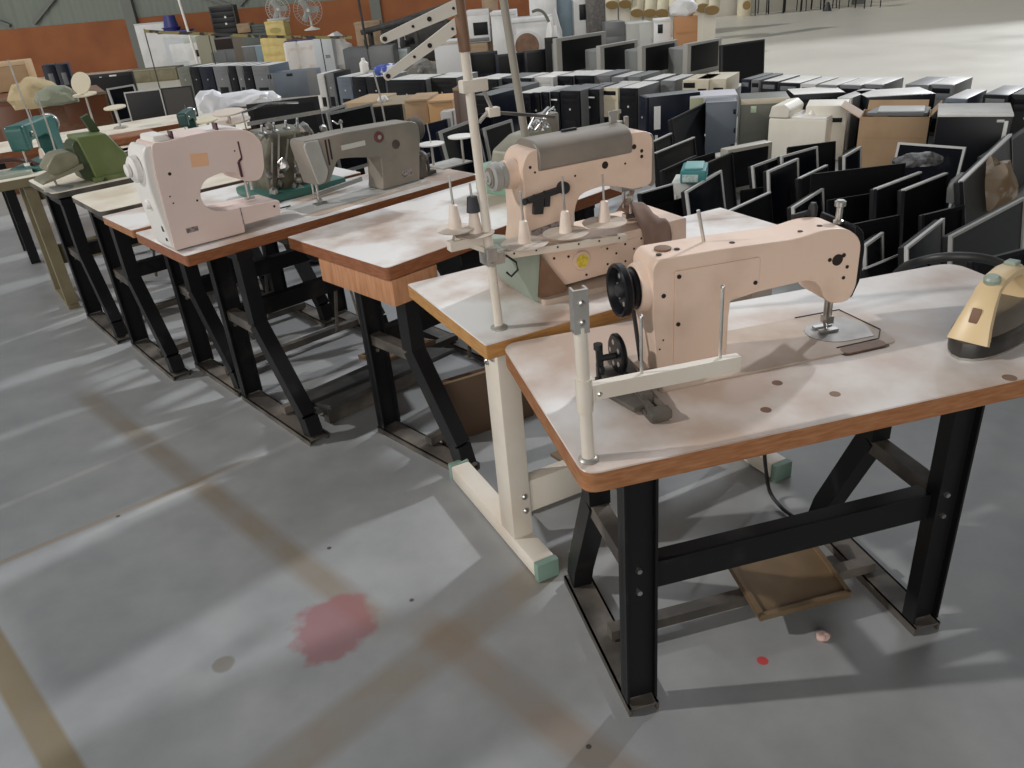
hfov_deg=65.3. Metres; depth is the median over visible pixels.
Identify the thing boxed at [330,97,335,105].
vent grille
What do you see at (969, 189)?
monitor
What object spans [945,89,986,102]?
computer tower
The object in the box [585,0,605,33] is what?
base cabinet
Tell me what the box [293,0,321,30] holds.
pedestal fan
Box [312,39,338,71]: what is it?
carton
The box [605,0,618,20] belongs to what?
roll
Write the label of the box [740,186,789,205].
monitor
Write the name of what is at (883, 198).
monitor
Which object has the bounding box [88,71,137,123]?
television
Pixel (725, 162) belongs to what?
monitor
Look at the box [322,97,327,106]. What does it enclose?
vent grille
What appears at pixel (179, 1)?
pole
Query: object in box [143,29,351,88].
railing
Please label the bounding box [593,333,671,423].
bobbin winder
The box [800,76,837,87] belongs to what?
computer tower
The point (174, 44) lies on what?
washing machine
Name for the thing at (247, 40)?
base cabinet
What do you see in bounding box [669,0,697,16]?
plastic bag
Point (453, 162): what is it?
stand
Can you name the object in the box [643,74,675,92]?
computer tower
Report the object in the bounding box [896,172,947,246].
monitor
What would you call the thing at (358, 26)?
carton
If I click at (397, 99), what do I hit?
carton
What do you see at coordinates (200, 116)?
table
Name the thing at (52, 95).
fabric bundle
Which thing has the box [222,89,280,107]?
plastic bag
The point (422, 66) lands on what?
plastic bag
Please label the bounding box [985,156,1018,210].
sack
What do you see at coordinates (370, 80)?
computer tower
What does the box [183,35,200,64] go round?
range
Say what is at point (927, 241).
monitor
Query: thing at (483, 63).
monitor
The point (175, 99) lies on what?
monitor
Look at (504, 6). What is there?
stand
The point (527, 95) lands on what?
computer tower
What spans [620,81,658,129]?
computer tower
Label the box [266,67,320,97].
computer tower
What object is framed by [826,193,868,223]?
monitor
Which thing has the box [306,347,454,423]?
board
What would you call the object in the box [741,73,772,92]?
computer tower
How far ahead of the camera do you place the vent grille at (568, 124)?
8.06 m
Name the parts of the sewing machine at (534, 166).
maker plate, stitch lever, plate, handle, arm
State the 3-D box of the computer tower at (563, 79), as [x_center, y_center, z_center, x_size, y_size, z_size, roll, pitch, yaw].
[0.735,-3.387,9.298,0.241,0.430,0.465,16,34,35]
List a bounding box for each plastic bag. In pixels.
[195,89,228,114]
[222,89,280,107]
[328,31,352,68]
[373,63,394,75]
[377,95,387,101]
[404,58,436,74]
[546,7,561,37]
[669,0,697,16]
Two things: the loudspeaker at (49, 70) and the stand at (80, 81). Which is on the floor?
the loudspeaker at (49, 70)
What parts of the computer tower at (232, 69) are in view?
panel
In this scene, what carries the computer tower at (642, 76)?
on the floor
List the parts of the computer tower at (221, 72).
panel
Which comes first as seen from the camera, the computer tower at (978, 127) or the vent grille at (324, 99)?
the computer tower at (978, 127)
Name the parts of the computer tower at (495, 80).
panel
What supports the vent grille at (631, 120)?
attached to the computer tower at (629, 95)
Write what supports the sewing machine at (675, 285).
on the table at (779, 567)
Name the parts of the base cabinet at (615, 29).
drawer, drawer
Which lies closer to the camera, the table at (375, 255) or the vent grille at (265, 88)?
the table at (375, 255)
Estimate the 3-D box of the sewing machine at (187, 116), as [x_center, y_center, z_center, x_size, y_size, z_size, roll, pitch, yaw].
[-2.138,-1.742,5.265,0.099,0.182,0.288,-8,28,-5]
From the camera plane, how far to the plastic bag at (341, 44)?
16.19 m
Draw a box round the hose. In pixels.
[892,252,1004,272]
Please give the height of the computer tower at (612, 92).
0.430 m
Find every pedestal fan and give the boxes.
[265,0,289,21]
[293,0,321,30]
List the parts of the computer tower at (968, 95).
panel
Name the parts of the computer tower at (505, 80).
panel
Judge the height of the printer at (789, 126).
0.443 m
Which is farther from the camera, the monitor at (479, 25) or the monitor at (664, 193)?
the monitor at (479, 25)
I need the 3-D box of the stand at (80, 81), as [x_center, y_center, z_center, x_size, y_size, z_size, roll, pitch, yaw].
[-3.437,-2.269,6.472,0.184,0.483,0.183,-5,28,0]
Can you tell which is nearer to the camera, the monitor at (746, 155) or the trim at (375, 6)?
the monitor at (746, 155)
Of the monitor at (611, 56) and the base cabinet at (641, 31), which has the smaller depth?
the monitor at (611, 56)
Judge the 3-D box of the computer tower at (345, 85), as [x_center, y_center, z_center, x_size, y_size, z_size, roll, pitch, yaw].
[-2.140,-4.079,11.112,0.245,0.430,0.515,12,32,29]
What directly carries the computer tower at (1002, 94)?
on the floor
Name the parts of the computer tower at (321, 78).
panel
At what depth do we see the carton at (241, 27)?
18.10 m
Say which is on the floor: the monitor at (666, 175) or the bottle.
the monitor at (666, 175)
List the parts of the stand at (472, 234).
guide arm, guide arm, spool plate, spool plate, rod, spool plate, guide rod, spool plate, spool plate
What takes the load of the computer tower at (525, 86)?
on the floor
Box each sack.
[283,40,301,69]
[297,39,316,68]
[946,172,964,203]
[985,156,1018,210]
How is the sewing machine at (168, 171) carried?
on the table at (298, 416)
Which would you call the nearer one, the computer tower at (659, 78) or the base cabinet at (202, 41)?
the computer tower at (659, 78)
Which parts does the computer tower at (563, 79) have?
panel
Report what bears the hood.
attached to the printer at (789, 126)
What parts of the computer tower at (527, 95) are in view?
panel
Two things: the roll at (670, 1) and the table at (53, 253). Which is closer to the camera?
the table at (53, 253)
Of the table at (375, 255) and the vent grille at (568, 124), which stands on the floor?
the table at (375, 255)
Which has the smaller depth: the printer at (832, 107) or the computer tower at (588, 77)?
the printer at (832, 107)
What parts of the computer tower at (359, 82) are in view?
panel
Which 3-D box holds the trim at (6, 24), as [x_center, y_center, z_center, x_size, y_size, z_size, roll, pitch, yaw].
[-14.151,-9.499,19.830,2.934,1.422,0.080,-5,28,0]
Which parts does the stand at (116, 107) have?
stem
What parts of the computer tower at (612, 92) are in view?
panel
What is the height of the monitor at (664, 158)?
0.381 m
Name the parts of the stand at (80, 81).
stem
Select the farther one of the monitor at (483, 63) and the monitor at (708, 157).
the monitor at (483, 63)
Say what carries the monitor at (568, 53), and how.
on the floor
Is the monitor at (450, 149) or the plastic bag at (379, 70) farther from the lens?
the plastic bag at (379, 70)
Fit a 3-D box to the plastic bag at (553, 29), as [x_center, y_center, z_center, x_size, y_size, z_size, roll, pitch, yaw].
[0.668,-5.199,12.383,0.288,1.178,0.284,-5,28,0]
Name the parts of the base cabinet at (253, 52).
door, door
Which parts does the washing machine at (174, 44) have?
panel, door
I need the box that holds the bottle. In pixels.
[359,58,368,73]
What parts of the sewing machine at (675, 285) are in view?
plate, throat plate, plate, slide plate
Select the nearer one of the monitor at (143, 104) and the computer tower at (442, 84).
the monitor at (143, 104)
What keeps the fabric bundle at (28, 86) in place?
on the base cabinet at (68, 115)
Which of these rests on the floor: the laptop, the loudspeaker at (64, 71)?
the loudspeaker at (64, 71)
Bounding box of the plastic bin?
[157,15,193,33]
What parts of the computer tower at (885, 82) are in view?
panel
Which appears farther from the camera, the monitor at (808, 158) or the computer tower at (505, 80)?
the computer tower at (505, 80)
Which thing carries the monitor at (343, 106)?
on the floor
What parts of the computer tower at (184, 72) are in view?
panel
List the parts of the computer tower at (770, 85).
panel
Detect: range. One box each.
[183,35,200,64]
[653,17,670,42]
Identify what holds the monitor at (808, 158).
on the floor
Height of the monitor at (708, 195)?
0.378 m
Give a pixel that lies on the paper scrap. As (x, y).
(822, 635)
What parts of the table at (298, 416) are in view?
leg, rail, leg, motor, clutch rod, pitman rod, treadle rail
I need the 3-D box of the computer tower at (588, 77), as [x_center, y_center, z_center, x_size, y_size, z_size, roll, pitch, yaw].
[0.952,-3.354,9.197,0.260,0.430,0.465,16,34,35]
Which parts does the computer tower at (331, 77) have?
panel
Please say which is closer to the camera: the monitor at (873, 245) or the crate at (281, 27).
the monitor at (873, 245)
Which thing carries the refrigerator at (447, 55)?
on the floor
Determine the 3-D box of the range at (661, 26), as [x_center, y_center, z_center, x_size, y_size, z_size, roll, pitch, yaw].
[2.512,-5.805,13.421,0.272,0.613,0.465,-1,28,7]
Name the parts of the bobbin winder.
tension arm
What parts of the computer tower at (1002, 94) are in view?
panel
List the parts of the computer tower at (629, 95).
panel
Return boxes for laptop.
[867,105,930,115]
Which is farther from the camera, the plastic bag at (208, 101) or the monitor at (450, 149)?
the plastic bag at (208, 101)
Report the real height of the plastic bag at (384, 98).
0.071 m
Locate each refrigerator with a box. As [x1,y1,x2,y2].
[434,38,461,73]
[529,0,556,15]
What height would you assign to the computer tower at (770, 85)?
0.420 m
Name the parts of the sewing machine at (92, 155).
work plate, casing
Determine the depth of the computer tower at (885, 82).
7.03 m
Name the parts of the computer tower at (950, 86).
panel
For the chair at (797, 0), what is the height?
0.881 m
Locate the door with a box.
[133,22,169,67]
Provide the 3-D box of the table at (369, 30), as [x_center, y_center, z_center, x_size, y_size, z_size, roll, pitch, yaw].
[-2.187,-6.342,14.896,1.144,0.941,0.500,-5,28,0]
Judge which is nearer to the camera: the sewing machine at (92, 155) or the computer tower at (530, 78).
the sewing machine at (92, 155)
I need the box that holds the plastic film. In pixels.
[891,151,943,167]
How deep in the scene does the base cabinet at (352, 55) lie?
14.51 m
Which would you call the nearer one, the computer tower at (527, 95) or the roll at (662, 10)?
the computer tower at (527, 95)
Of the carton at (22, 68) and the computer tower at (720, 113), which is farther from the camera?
the carton at (22, 68)
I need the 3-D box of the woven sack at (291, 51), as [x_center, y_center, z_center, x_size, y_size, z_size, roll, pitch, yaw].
[-4.481,-6.745,16.431,0.337,0.596,0.293,-3,28,4]
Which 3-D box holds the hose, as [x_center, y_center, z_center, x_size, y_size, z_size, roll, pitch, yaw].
[1.833,-0.335,3.083,0.791,0.586,0.667,1,28,11]
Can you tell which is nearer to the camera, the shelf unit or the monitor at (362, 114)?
the monitor at (362, 114)
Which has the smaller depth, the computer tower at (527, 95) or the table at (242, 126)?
the table at (242, 126)
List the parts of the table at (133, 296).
leg, rail, leg, treadle rail, leg, leg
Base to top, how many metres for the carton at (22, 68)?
0.270 m
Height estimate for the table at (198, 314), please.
0.755 m
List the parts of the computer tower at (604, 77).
panel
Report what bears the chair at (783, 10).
on the floor
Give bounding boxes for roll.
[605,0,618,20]
[619,0,631,21]
[630,0,643,20]
[643,0,656,36]
[655,0,668,17]
[667,0,675,35]
[694,0,708,40]
[702,0,719,39]
[737,0,751,16]
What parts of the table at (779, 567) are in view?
leg, rail, leg, treadle rail, leg, rail, leg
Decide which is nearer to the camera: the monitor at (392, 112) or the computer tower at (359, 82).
the monitor at (392, 112)
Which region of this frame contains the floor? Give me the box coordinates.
[0,0,1023,767]
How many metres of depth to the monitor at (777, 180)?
4.71 m
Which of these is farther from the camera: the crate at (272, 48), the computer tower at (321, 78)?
the crate at (272, 48)
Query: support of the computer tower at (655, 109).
on the floor
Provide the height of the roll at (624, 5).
1.798 m
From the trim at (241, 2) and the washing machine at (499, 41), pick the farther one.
the trim at (241, 2)
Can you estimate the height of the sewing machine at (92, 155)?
0.321 m
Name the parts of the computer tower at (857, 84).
panel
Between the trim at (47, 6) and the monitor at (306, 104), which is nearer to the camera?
the monitor at (306, 104)
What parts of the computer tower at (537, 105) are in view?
panel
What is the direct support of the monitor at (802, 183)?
on the floor
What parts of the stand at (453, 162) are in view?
stem, stem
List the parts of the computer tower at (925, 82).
panel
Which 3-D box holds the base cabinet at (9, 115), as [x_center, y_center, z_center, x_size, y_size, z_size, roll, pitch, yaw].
[-4.882,-2.420,7.943,0.556,0.860,0.812,-18,30,-23]
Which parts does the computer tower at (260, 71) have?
panel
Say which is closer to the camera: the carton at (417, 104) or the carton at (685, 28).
the carton at (417, 104)
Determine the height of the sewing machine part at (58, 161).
0.102 m
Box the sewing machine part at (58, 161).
[39,149,78,174]
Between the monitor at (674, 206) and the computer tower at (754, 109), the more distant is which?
the computer tower at (754, 109)
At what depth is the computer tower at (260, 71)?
12.74 m
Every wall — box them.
[0,0,331,29]
[0,0,896,76]
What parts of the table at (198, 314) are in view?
rail, leg, leg, clutch rod, treadle rail, leg, leg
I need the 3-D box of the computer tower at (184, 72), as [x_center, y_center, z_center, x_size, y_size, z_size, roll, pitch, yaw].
[-5.473,-5.256,13.858,0.285,0.500,0.465,10,31,26]
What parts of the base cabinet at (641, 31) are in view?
door, door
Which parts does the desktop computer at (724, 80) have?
panel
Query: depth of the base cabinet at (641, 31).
13.38 m
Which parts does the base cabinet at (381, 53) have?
door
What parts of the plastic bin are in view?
lid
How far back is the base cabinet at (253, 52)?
17.63 m
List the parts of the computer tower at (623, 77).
panel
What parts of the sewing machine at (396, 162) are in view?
plate, maker plate, spec plate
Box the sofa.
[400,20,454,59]
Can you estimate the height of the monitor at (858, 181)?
0.429 m
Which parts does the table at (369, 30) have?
leg, leg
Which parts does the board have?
support rail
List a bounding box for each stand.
[7,60,44,158]
[35,92,55,149]
[71,72,96,122]
[103,104,127,128]
[196,117,217,124]
[212,107,243,126]
[215,115,249,126]
[368,70,385,120]
[380,0,626,330]
[420,123,472,169]
[499,0,528,137]
[568,285,740,464]
[823,2,830,10]
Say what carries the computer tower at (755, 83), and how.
on the floor
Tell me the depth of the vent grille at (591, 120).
8.10 m
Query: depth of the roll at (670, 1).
16.89 m
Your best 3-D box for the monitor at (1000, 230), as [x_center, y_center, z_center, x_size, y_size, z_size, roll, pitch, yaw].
[2.131,-0.550,3.609,0.726,0.428,0.103,-24,33,-32]
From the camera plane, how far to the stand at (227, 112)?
4.41 m
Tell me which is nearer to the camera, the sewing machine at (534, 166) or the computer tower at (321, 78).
the sewing machine at (534, 166)
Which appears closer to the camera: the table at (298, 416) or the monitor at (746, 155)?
the table at (298, 416)
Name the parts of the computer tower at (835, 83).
panel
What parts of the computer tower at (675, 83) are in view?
panel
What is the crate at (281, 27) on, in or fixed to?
on the crate at (272, 48)
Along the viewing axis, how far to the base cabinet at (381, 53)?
14.17 m
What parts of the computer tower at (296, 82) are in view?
panel, panel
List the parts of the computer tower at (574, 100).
panel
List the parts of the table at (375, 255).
leg, rail, treadle rail, leg, motor, clutch rod, leg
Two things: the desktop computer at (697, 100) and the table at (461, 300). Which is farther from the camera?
the desktop computer at (697, 100)
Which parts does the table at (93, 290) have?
leg, rail, leg, treadle rail, leg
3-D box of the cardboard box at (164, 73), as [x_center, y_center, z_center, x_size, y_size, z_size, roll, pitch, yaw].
[-7.668,-6.671,17.207,1.121,0.253,0.520,-4,28,3]
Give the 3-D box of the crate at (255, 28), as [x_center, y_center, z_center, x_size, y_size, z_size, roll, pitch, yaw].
[-5.779,-8.178,18.351,0.342,0.174,0.415,-5,28,0]
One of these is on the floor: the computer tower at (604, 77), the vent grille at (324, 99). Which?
the computer tower at (604, 77)
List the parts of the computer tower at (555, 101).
panel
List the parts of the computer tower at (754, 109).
lid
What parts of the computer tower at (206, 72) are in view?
panel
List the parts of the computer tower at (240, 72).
panel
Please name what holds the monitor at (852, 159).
on the floor
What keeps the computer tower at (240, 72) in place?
on the floor
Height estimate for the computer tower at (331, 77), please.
0.470 m
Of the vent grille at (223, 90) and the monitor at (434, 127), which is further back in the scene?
the vent grille at (223, 90)
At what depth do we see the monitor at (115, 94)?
6.89 m
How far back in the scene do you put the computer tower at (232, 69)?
13.13 m
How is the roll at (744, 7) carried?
on the floor
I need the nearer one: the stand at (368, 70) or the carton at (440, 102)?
the stand at (368, 70)
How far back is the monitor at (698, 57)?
11.35 m
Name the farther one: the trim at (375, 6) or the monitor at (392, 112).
the trim at (375, 6)
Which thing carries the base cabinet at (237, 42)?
on the floor
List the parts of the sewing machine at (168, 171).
stitch knob, panel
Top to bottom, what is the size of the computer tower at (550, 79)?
0.430 m
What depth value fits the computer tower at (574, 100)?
8.00 m
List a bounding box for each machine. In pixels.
[4,109,64,171]
[34,113,127,191]
[123,122,289,249]
[162,30,194,65]
[176,107,198,128]
[236,101,345,201]
[286,116,435,215]
[475,106,558,196]
[483,109,685,304]
[490,9,517,53]
[511,8,551,52]
[606,199,894,391]
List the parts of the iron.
water tank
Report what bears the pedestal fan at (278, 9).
on the crate at (281, 27)
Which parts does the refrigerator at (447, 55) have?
trim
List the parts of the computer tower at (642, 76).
panel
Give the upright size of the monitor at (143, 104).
0.288 m
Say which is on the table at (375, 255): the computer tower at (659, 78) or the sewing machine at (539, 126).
the sewing machine at (539, 126)
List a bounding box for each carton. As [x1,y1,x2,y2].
[0,58,36,92]
[236,22,253,32]
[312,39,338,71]
[342,93,396,107]
[354,20,383,45]
[373,94,414,120]
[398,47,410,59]
[404,92,437,123]
[428,93,454,122]
[441,367,533,444]
[470,42,488,52]
[673,13,697,45]
[680,161,707,183]
[841,99,941,167]
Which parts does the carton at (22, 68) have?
lid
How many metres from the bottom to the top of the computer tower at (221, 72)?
0.500 m
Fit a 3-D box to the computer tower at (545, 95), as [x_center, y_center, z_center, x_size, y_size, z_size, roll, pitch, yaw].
[0.477,-2.839,8.293,0.099,0.430,0.465,16,34,35]
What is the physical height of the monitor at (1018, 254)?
0.348 m
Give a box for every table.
[0,114,200,263]
[0,148,142,309]
[29,173,271,343]
[72,173,334,380]
[103,167,387,396]
[108,120,250,250]
[136,168,483,446]
[196,113,240,118]
[288,180,621,469]
[360,14,420,47]
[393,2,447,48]
[408,208,791,582]
[505,264,1023,716]
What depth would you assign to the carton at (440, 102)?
6.81 m
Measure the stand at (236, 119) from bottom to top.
0.188 m
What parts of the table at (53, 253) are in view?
leg, leg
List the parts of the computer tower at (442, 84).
panel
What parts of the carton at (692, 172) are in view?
lid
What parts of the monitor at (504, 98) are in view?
panel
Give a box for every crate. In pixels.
[250,23,265,32]
[260,35,291,61]
[264,19,290,34]
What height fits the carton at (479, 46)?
0.376 m
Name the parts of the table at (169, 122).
leg, leg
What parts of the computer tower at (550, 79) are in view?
panel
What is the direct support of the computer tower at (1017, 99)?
on the floor
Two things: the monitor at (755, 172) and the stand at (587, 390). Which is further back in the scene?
the monitor at (755, 172)
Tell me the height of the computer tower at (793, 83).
0.420 m
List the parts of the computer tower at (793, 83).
panel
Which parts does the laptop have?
lid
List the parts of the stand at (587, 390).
post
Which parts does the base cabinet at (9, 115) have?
panel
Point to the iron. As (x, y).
(990, 325)
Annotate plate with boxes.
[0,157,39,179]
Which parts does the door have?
edge trim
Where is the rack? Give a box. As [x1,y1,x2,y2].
[208,4,239,36]
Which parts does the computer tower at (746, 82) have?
panel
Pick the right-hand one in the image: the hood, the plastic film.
the plastic film
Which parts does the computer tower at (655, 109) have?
panel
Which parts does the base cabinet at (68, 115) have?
panel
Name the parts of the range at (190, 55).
hob panel, drawer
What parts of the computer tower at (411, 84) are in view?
panel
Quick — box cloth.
[616,199,671,244]
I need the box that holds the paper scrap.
[816,630,829,641]
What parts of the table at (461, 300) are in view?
leg, cross rail, rail, leg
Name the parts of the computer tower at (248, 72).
panel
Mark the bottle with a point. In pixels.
(363, 64)
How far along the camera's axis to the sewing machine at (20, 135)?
4.56 m
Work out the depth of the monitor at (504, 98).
8.11 m
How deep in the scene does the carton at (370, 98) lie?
8.36 m
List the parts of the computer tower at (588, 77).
panel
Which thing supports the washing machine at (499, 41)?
on the floor
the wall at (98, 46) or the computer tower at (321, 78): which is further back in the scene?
the wall at (98, 46)
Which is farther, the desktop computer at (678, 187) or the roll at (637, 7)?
the roll at (637, 7)
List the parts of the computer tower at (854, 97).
panel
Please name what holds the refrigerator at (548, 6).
on the floor
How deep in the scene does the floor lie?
2.33 m
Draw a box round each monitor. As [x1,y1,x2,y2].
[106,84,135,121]
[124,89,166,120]
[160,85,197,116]
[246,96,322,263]
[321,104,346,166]
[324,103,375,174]
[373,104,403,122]
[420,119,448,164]
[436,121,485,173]
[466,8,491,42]
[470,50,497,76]
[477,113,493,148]
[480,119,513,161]
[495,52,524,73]
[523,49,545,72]
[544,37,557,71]
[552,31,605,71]
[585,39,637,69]
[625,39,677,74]
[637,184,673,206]
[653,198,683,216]
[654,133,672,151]
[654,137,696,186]
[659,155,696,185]
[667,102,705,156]
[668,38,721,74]
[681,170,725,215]
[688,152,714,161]
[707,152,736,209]
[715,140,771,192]
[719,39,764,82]
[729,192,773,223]
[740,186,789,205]
[748,155,781,188]
[763,158,798,223]
[777,146,818,176]
[787,141,835,171]
[787,188,824,220]
[795,165,827,201]
[810,163,905,212]
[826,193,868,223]
[838,146,861,170]
[853,215,899,258]
[860,232,883,278]
[861,254,897,277]
[869,171,921,219]
[895,142,966,207]
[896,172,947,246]
[898,218,944,269]
[918,205,964,234]
[941,197,1023,267]
[953,134,1012,224]
[967,248,1023,274]
[977,128,1023,191]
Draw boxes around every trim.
[0,20,10,26]
[32,0,55,24]
[120,0,144,67]
[209,0,231,4]
[238,0,245,6]
[369,0,382,23]
[852,0,863,4]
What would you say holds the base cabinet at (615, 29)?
on the floor
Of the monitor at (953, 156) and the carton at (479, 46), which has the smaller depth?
the monitor at (953, 156)
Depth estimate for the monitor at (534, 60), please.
12.40 m
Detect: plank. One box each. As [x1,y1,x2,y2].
[452,85,467,123]
[482,0,497,50]
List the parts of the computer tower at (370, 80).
panel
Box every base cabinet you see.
[0,92,39,193]
[38,85,114,149]
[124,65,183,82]
[195,35,219,63]
[231,32,251,61]
[242,32,266,45]
[242,44,263,61]
[343,45,372,73]
[369,43,399,69]
[556,0,572,36]
[571,0,585,34]
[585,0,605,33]
[602,20,624,43]
[625,20,651,45]
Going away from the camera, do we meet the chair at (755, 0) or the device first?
the device
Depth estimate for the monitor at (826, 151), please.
5.23 m
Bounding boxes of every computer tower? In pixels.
[177,64,203,97]
[190,63,217,94]
[199,63,228,90]
[213,62,245,93]
[228,62,253,91]
[236,62,260,90]
[243,62,269,89]
[252,61,289,90]
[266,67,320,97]
[317,69,340,108]
[325,69,350,107]
[337,72,371,104]
[352,72,372,98]
[366,71,406,93]
[387,74,443,94]
[430,72,477,94]
[475,74,510,93]
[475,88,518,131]
[492,82,538,91]
[502,73,537,84]
[518,86,553,129]
[520,72,551,81]
[532,86,560,119]
[534,71,568,86]
[541,85,571,110]
[550,85,578,130]
[557,70,592,85]
[560,84,602,128]
[574,70,612,84]
[588,82,619,125]
[596,69,630,83]
[601,81,640,122]
[612,71,644,81]
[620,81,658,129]
[628,71,659,81]
[639,89,699,139]
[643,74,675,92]
[661,74,693,92]
[704,97,736,154]
[735,83,740,115]
[737,91,789,144]
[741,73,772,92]
[751,73,782,92]
[761,74,799,91]
[778,76,821,92]
[787,87,844,109]
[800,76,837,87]
[817,77,858,87]
[837,89,874,150]
[839,77,879,94]
[855,87,935,145]
[863,77,903,89]
[905,76,947,90]
[929,76,972,135]
[933,103,1013,171]
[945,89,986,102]
[982,85,1023,102]
[1010,89,1023,134]
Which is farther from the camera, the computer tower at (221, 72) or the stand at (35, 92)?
the computer tower at (221, 72)
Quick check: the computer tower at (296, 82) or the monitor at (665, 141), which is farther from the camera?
the computer tower at (296, 82)
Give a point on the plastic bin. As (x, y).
(170, 23)
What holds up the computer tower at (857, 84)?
on the floor
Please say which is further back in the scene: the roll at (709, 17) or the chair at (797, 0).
the chair at (797, 0)
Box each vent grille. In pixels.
[220,87,228,93]
[259,87,268,90]
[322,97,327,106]
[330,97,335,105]
[565,121,575,128]
[589,118,594,125]
[623,118,633,128]
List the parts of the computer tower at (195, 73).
panel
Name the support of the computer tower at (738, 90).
on the floor
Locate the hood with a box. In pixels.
[769,98,803,117]
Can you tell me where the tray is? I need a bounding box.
[267,17,289,20]
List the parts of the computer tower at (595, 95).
panel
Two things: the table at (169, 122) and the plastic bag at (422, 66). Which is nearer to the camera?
the table at (169, 122)
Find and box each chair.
[755,0,769,15]
[766,0,785,13]
[783,0,802,12]
[796,0,820,10]
[811,0,836,8]
[855,0,880,8]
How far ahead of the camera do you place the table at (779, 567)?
1.79 m
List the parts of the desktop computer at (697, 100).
panel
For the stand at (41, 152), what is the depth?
4.46 m
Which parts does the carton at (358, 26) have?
lid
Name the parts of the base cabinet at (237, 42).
door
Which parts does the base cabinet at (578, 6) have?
door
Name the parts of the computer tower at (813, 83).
panel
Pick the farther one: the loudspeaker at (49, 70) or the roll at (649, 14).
the roll at (649, 14)
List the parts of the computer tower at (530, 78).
panel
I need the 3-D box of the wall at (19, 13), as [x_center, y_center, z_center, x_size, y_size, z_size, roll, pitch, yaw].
[-1.094,-12.242,19.250,64.000,4.830,0.260,-5,28,0]
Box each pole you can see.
[178,0,198,63]
[357,0,370,69]
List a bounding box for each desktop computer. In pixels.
[671,174,695,198]
[683,74,718,90]
[690,89,737,141]
[698,72,738,89]
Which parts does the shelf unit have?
door, door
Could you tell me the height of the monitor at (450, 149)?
0.711 m
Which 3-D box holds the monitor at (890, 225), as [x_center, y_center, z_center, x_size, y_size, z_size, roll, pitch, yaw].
[1.734,-0.610,3.856,0.286,0.368,0.100,-13,29,-15]
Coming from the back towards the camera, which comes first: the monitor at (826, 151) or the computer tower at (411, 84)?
the computer tower at (411, 84)
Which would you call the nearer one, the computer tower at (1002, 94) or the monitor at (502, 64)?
the computer tower at (1002, 94)
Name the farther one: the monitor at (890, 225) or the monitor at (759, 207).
the monitor at (759, 207)
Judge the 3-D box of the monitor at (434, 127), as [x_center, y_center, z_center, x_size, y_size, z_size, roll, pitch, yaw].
[-0.464,-1.413,5.444,0.200,0.709,0.254,19,36,39]
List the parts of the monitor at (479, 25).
trim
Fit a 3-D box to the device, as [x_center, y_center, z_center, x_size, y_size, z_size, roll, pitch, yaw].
[-0.518,-2.058,6.839,0.102,0.550,0.154,0,28,9]
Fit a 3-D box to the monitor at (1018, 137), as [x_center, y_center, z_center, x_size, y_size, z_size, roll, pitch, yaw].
[3.179,-1.389,5.097,0.106,0.367,1.165,20,37,39]
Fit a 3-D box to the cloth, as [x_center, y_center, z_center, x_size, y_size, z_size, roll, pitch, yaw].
[0.381,-0.452,2.328,0.105,0.194,0.148,-17,30,-22]
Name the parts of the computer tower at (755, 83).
panel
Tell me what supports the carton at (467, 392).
on the floor
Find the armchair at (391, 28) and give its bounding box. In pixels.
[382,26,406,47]
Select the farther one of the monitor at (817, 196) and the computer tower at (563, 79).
the computer tower at (563, 79)
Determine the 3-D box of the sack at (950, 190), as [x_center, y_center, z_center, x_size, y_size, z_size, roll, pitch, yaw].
[2.496,-1.101,4.456,0.134,0.166,0.112,-16,29,-20]
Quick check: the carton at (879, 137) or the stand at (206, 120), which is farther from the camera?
the carton at (879, 137)
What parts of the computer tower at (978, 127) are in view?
lid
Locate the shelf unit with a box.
[211,36,236,62]
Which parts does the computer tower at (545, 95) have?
panel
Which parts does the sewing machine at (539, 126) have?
arm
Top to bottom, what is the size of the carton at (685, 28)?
0.647 m
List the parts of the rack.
drawer, drawer, drawer, drawer, drawer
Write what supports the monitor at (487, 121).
on the floor
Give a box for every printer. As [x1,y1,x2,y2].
[768,98,832,157]
[805,99,848,159]
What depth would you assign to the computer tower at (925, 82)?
6.83 m
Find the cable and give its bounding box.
[763,455,793,515]
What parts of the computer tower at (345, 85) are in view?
panel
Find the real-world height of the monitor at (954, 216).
0.388 m
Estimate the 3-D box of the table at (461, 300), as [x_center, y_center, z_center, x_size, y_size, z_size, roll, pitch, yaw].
[0.364,-0.028,2.579,1.192,0.760,0.645,-17,30,-22]
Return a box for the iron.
[947,258,1023,361]
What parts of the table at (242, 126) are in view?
drawer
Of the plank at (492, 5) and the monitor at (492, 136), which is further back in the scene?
the plank at (492, 5)
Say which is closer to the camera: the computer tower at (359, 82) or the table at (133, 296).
the table at (133, 296)
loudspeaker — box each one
[41,63,60,84]
[55,62,72,87]
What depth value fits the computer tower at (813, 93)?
6.91 m
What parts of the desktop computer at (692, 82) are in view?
panel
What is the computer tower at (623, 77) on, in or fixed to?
on the floor
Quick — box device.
[440,108,456,126]
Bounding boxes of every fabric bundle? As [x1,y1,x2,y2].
[7,77,55,109]
[33,85,78,106]
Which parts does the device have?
panel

